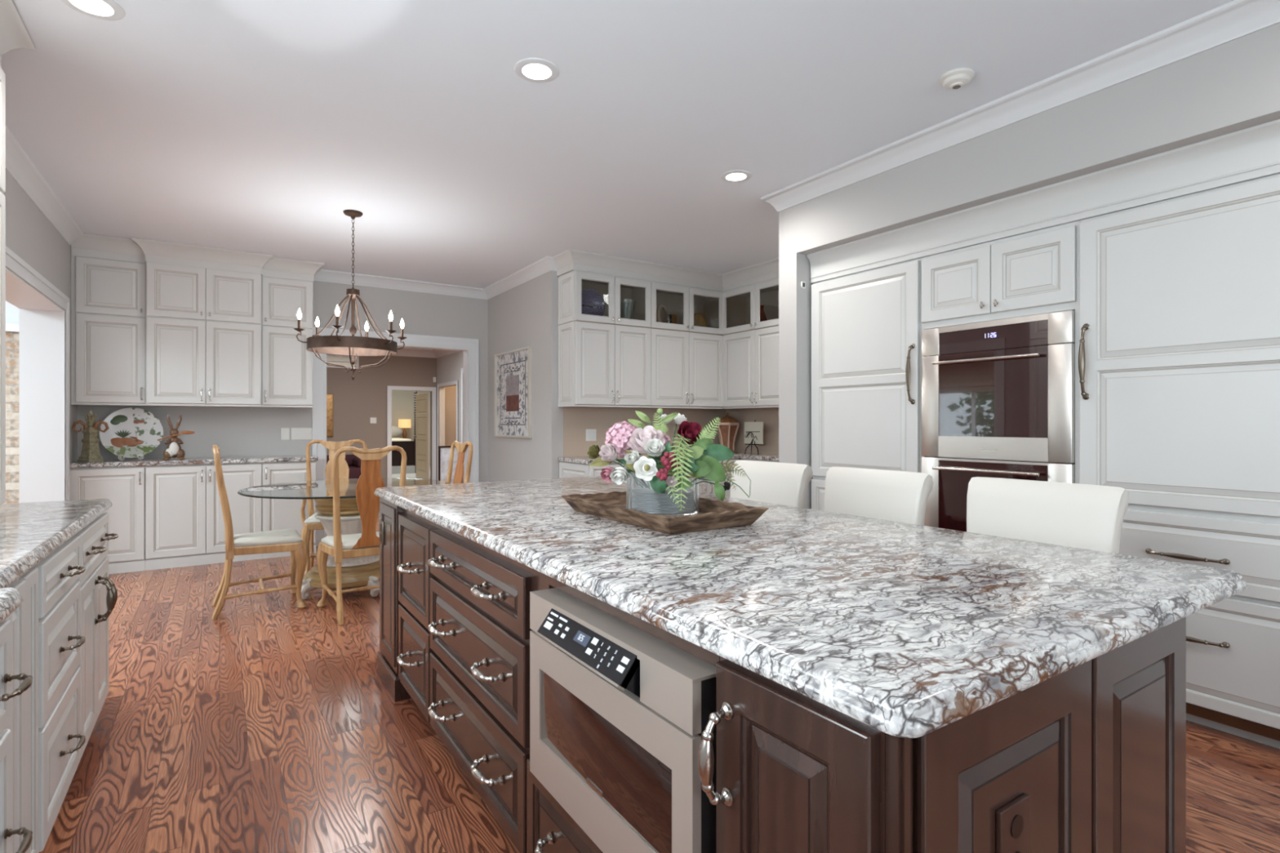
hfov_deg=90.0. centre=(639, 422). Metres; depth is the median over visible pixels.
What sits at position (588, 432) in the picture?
socket
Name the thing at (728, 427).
lantern
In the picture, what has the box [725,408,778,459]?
wall
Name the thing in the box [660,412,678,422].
leaf
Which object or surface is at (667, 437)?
hydrangea
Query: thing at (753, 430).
decorative tile
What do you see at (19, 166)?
trim
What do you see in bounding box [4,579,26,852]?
base cabinet
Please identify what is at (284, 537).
seat cushion
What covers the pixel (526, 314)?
wall
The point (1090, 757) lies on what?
island end panel
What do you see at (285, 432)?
light switch
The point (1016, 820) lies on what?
socket
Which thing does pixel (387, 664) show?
island post
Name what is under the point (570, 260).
trim
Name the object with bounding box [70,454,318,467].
countertop
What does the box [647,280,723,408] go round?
upper cabinet
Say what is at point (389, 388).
trim
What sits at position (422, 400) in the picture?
door
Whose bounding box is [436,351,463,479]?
wall
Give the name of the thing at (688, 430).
peony
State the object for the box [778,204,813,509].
wall
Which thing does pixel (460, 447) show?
dining chair
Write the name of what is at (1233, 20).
trim
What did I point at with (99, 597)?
base cabinet
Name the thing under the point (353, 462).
sofa
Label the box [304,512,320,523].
seat cushion
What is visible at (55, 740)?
base cabinet
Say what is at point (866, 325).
tall cabinet
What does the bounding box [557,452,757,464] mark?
countertop
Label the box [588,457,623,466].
leaf
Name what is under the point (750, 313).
upper cabinet
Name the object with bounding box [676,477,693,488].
leaf
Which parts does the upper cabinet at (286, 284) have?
light rail, door, door, crown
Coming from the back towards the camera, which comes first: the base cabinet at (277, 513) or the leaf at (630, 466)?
the base cabinet at (277, 513)
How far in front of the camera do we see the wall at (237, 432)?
6.53 m
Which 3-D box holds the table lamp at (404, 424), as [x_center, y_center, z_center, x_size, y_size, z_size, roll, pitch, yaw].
[-6.574,0.207,17.876,0.342,0.620,0.342,0,0,-33]
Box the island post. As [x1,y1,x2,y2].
[377,497,411,702]
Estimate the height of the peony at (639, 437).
0.212 m
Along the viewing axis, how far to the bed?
15.71 m
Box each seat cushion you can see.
[233,528,302,546]
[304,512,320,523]
[320,531,379,550]
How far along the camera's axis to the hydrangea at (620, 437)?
2.16 m
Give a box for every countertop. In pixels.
[0,498,112,623]
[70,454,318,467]
[373,476,1247,737]
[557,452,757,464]
[740,453,778,461]
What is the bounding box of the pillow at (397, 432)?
[391,426,402,437]
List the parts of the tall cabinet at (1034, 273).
door, knob, knob, door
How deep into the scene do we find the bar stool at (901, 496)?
2.69 m
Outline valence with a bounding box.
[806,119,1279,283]
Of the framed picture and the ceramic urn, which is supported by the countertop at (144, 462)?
the ceramic urn
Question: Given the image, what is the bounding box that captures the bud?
[657,408,662,429]
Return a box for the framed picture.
[493,346,532,438]
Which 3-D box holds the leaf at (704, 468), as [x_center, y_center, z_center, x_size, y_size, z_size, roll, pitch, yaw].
[0.155,0.171,2.099,0.163,0.101,0.049,0,0,37]
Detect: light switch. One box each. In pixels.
[280,427,289,439]
[291,427,311,439]
[369,417,376,423]
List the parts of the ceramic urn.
crown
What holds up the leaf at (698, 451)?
in the flower vase
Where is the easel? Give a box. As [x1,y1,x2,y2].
[744,420,759,454]
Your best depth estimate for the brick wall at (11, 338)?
6.18 m
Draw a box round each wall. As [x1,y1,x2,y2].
[2,169,77,462]
[2,331,18,503]
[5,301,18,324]
[77,280,488,482]
[326,354,456,479]
[391,390,430,465]
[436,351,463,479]
[488,270,563,481]
[563,407,725,457]
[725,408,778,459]
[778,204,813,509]
[796,22,1279,254]
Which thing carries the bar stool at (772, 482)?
on the floor
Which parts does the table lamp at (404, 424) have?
lamp shade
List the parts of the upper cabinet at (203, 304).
door, door, handle, crown, light rail, handle, door, door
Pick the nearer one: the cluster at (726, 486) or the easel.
the cluster at (726, 486)
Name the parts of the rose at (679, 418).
stem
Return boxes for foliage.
[622,450,704,478]
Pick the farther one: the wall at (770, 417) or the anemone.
the wall at (770, 417)
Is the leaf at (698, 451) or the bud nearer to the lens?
the leaf at (698, 451)
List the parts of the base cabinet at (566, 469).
panel, drawer, door, door, drawer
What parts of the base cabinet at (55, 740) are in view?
drawer, drawer, drawer, handle, handle, handle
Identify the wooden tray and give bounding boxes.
[561,490,768,534]
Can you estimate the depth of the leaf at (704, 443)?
2.12 m
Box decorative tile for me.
[744,422,763,444]
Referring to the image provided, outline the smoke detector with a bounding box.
[938,67,974,89]
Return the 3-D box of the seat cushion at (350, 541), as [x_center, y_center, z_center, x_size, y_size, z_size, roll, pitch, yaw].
[-1.869,0.782,4.303,0.450,0.044,0.405,0,0,-34]
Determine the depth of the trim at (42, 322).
4.91 m
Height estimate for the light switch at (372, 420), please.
0.120 m
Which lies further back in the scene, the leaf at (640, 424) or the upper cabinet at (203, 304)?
the upper cabinet at (203, 304)
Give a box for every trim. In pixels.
[5,126,83,245]
[5,245,70,500]
[5,267,65,502]
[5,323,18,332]
[311,327,479,546]
[314,256,557,299]
[386,386,435,479]
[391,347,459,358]
[437,380,458,480]
[461,368,463,483]
[552,248,778,291]
[760,0,1279,212]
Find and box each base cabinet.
[0,619,32,852]
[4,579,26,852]
[17,535,85,852]
[70,466,145,573]
[73,512,118,757]
[145,462,262,570]
[262,461,315,559]
[396,508,435,723]
[427,523,533,852]
[526,568,719,852]
[559,458,739,497]
[697,656,885,852]
[739,458,778,462]
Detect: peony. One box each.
[626,425,665,453]
[677,421,704,451]
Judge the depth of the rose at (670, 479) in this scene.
2.00 m
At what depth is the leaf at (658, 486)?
1.99 m
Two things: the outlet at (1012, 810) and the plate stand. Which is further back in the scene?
the plate stand
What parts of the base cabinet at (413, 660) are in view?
handle, handle, drawer, drawer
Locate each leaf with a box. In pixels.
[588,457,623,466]
[620,458,631,471]
[624,463,635,472]
[627,418,653,457]
[635,410,656,462]
[649,475,666,493]
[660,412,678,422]
[661,441,671,457]
[673,448,686,468]
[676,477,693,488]
[680,438,713,466]
[680,445,703,463]
[682,454,725,482]
[682,456,702,471]
[684,460,711,476]
[694,478,724,501]
[702,444,734,461]
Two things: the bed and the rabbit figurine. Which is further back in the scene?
the bed
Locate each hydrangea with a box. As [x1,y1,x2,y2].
[604,421,637,457]
[659,433,671,462]
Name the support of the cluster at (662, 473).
in the flower vase
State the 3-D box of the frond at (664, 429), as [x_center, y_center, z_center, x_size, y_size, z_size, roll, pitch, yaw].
[0.072,0.091,2.225,0.063,0.258,0.051,0,0,6]
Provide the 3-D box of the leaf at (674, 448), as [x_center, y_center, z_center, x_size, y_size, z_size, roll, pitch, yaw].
[0.121,0.149,2.096,0.046,0.144,0.146,0,0,-6]
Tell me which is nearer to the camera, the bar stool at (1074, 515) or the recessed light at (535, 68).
the bar stool at (1074, 515)
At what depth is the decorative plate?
5.60 m
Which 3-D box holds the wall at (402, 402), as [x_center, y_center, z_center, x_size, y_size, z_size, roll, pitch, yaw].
[-5.846,-0.150,15.913,5.300,2.800,4.980,0,0,-33]
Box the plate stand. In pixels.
[118,454,143,460]
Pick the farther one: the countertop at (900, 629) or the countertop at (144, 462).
the countertop at (144, 462)
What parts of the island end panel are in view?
corner post, panel, panel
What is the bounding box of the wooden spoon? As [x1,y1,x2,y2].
[157,431,195,440]
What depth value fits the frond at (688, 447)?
2.04 m
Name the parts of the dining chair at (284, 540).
leg, leg, frame, seat rail, leg, leg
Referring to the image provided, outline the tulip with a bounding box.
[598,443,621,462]
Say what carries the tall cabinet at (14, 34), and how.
on the countertop at (29, 532)
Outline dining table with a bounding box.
[237,478,448,599]
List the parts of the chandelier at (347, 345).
bulb, arm, bulb, bulb, arm, stem, chain, bulb, arm, bulb, arm, bulb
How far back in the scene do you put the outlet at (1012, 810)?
0.90 m
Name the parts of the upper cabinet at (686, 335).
door, glass pane, door, rail, light rail, door, door, glass pane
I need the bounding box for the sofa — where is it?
[326,454,361,479]
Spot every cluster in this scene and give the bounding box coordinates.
[656,467,668,480]
[660,451,679,470]
[695,480,730,490]
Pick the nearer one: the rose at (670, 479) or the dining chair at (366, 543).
the rose at (670, 479)
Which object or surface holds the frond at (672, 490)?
in the flower vase
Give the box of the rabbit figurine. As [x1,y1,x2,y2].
[162,414,185,460]
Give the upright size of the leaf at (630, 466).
0.094 m
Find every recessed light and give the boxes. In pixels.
[60,0,125,20]
[514,57,559,83]
[720,169,751,182]
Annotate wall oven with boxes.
[921,310,1075,462]
[921,456,1075,531]
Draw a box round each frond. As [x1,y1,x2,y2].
[652,412,669,462]
[664,466,680,506]
[669,433,690,479]
[671,437,693,511]
[680,416,719,466]
[680,441,693,464]
[720,457,745,476]
[720,462,736,489]
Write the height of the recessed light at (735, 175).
0.007 m
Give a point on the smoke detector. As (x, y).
(954, 79)
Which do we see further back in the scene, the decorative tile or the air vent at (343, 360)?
the air vent at (343, 360)
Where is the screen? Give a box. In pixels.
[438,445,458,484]
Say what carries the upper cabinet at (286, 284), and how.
attached to the wall at (237, 432)
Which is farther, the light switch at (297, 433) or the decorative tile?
the decorative tile
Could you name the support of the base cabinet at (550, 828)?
on the floor
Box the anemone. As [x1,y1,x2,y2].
[633,456,657,480]
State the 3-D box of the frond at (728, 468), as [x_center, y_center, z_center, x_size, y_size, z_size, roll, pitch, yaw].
[0.217,0.167,2.169,0.289,0.110,0.014,0,0,16]
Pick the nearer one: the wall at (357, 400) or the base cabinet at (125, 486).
the base cabinet at (125, 486)
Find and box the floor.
[38,465,1279,852]
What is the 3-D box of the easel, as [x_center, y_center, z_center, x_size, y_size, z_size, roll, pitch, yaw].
[1.173,0.148,6.639,0.062,0.356,0.208,0,0,-33]
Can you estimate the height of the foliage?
0.087 m
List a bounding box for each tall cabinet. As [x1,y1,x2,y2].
[0,0,35,503]
[811,257,920,511]
[920,220,1079,484]
[1078,173,1279,748]
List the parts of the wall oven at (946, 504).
handle, door glass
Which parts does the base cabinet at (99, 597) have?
door, drawer, handle, door, handle, handle, handle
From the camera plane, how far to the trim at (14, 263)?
4.86 m
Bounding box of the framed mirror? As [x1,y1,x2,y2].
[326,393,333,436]
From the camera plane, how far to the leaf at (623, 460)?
2.10 m
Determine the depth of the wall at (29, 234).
4.28 m
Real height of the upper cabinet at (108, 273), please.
1.399 m
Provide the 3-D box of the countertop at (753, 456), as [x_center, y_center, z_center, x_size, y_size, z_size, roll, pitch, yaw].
[1.651,0.344,5.909,0.349,0.038,1.774,0,0,-33]
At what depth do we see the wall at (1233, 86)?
2.88 m
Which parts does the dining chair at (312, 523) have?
arm, leg, leg, seat rail, frame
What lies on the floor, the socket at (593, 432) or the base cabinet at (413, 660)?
the base cabinet at (413, 660)
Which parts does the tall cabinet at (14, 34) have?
door, door, crown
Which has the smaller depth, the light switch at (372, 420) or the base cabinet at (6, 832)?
the base cabinet at (6, 832)
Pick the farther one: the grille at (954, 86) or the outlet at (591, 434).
the outlet at (591, 434)
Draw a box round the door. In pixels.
[413,392,429,479]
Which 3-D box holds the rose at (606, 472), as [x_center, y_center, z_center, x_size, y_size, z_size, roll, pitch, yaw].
[-0.044,0.182,2.104,0.186,0.079,0.052,0,0,-33]
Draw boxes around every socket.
[379,523,381,542]
[587,431,591,439]
[591,431,595,439]
[1010,813,1023,852]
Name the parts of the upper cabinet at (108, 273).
crown, light rail, door, door, handle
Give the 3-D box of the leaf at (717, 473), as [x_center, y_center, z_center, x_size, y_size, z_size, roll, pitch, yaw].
[0.184,0.163,2.104,0.189,0.117,0.066,0,0,23]
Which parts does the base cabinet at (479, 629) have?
handle, handle, handle, drawer, drawer, drawer, handle, handle, handle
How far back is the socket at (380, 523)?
3.11 m
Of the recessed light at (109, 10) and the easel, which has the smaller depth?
the recessed light at (109, 10)
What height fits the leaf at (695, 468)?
0.113 m
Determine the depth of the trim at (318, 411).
6.99 m
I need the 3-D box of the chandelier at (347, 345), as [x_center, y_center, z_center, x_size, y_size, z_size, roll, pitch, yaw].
[-2.113,-0.933,4.714,0.776,1.232,0.711,0,0,-33]
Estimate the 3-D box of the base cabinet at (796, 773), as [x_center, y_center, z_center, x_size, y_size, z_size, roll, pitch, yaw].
[0.373,0.808,1.027,0.529,0.884,0.313,0,0,-33]
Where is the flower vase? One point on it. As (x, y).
(640, 495)
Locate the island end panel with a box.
[885,617,1186,852]
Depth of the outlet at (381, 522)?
3.09 m
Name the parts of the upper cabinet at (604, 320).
panel, panel, door, door, glass pane, rail, light rail, door, door, glass pane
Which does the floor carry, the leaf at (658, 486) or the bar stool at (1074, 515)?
the bar stool at (1074, 515)
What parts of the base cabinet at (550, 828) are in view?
handle, drawer, microwave drawer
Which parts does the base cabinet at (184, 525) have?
door, handle, handle, door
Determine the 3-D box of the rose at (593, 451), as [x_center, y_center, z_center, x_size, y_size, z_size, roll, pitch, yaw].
[-0.080,0.147,2.152,0.192,0.149,0.045,0,0,-11]
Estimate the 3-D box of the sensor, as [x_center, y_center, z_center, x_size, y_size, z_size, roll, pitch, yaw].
[1.089,-0.920,4.271,0.036,0.044,0.014,0,0,-33]
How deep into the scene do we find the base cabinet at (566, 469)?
5.95 m
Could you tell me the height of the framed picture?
0.925 m
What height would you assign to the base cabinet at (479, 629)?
0.884 m
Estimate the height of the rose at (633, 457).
0.135 m
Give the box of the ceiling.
[1,0,1234,350]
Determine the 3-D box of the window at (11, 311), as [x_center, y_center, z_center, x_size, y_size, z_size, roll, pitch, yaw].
[-7.521,-1.230,5.475,4.040,0.640,0.290,0,0,-33]
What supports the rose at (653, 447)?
in the flower vase
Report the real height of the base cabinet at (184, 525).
0.885 m
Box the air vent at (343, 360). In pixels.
[326,354,358,368]
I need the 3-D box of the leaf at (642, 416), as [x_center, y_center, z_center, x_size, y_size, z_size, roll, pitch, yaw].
[0.025,0.089,2.227,0.084,0.263,0.027,0,0,1]
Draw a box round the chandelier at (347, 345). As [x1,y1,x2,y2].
[293,209,407,380]
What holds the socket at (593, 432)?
attached to the outlet at (591, 434)
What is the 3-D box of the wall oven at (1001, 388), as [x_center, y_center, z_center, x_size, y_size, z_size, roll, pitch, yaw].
[1.999,-0.169,3.426,0.576,0.712,0.764,0,0,-33]
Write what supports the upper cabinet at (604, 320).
attached to the wall at (576, 420)
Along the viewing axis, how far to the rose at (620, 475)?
1.99 m
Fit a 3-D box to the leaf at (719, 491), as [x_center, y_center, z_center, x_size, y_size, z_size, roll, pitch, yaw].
[0.199,0.219,2.111,0.174,0.072,0.041,0,0,28]
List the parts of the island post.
panel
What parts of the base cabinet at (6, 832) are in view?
drawer, drawer, handle, handle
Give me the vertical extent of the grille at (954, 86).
0.001 m
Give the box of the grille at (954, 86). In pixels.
[952,84,960,88]
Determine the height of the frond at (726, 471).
0.096 m
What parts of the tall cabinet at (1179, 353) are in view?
handle, door, handle, drawer, handle, drawer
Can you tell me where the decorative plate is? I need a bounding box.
[98,407,163,457]
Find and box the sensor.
[800,281,805,288]
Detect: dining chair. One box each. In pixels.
[211,444,306,619]
[300,439,376,575]
[316,445,406,625]
[445,440,472,484]
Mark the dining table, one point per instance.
(358, 571)
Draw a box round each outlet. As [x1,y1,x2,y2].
[379,520,384,545]
[586,429,596,440]
[995,793,1030,852]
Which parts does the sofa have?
backrest, seat, armrest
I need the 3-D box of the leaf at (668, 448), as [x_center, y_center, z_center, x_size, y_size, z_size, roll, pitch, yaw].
[0.077,0.140,2.103,0.034,0.163,0.131,0,0,-10]
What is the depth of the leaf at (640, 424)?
2.22 m
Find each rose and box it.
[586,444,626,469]
[600,466,632,482]
[609,466,634,484]
[623,450,639,463]
[644,438,665,469]
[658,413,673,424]
[666,475,677,486]
[671,413,686,450]
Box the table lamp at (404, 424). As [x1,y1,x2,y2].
[398,419,411,438]
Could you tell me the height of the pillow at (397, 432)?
0.340 m
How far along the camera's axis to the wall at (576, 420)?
6.38 m
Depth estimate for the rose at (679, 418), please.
2.28 m
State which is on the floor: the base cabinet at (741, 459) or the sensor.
the base cabinet at (741, 459)
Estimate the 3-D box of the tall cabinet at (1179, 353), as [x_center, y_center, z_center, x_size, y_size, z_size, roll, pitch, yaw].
[2.528,0.155,2.725,0.702,2.190,0.943,0,0,-33]
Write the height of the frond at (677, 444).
0.227 m
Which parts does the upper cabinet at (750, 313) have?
glass pane, door, door, light rail, rail, door, door, glass pane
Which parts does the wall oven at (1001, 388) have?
handle, door glass, control glass, control panel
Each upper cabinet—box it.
[71,233,149,406]
[131,237,273,407]
[261,257,324,408]
[558,269,650,408]
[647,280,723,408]
[722,277,778,408]
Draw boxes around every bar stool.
[729,460,813,508]
[823,466,933,525]
[966,476,1128,554]
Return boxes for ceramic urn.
[71,409,109,462]
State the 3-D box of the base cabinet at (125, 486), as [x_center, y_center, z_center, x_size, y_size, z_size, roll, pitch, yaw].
[-4.497,0.807,5.439,0.490,0.885,0.460,0,0,-33]
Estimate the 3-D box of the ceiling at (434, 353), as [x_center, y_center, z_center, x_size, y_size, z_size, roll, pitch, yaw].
[-4.251,-1.471,9.950,3.980,0.158,6.500,0,0,-33]
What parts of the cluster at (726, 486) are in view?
stem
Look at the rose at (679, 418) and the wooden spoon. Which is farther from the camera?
the wooden spoon
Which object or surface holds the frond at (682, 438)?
in the flower vase
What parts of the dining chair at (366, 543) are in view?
leg, leg, seat rail, frame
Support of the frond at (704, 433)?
in the flower vase
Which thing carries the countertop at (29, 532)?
on the base cabinet
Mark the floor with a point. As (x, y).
(268, 724)
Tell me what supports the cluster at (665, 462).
in the flower vase
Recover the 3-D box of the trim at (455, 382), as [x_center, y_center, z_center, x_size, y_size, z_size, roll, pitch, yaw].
[-3.933,0.210,13.072,0.022,2.080,1.370,0,0,-33]
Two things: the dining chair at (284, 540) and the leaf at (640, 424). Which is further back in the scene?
the dining chair at (284, 540)
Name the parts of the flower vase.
grass blade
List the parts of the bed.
mattress, footboard, post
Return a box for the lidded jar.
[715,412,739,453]
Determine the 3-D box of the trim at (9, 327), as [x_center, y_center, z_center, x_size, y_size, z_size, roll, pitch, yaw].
[-7.350,-0.915,5.306,3.940,0.070,0.060,0,0,-33]
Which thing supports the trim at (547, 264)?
attached to the wall at (526, 314)
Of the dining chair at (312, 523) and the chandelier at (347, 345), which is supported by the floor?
the dining chair at (312, 523)
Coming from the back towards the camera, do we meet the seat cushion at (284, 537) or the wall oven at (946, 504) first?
the seat cushion at (284, 537)
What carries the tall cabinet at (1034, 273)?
on the floor
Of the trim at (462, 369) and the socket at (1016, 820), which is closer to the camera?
the socket at (1016, 820)
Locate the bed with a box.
[391,391,417,474]

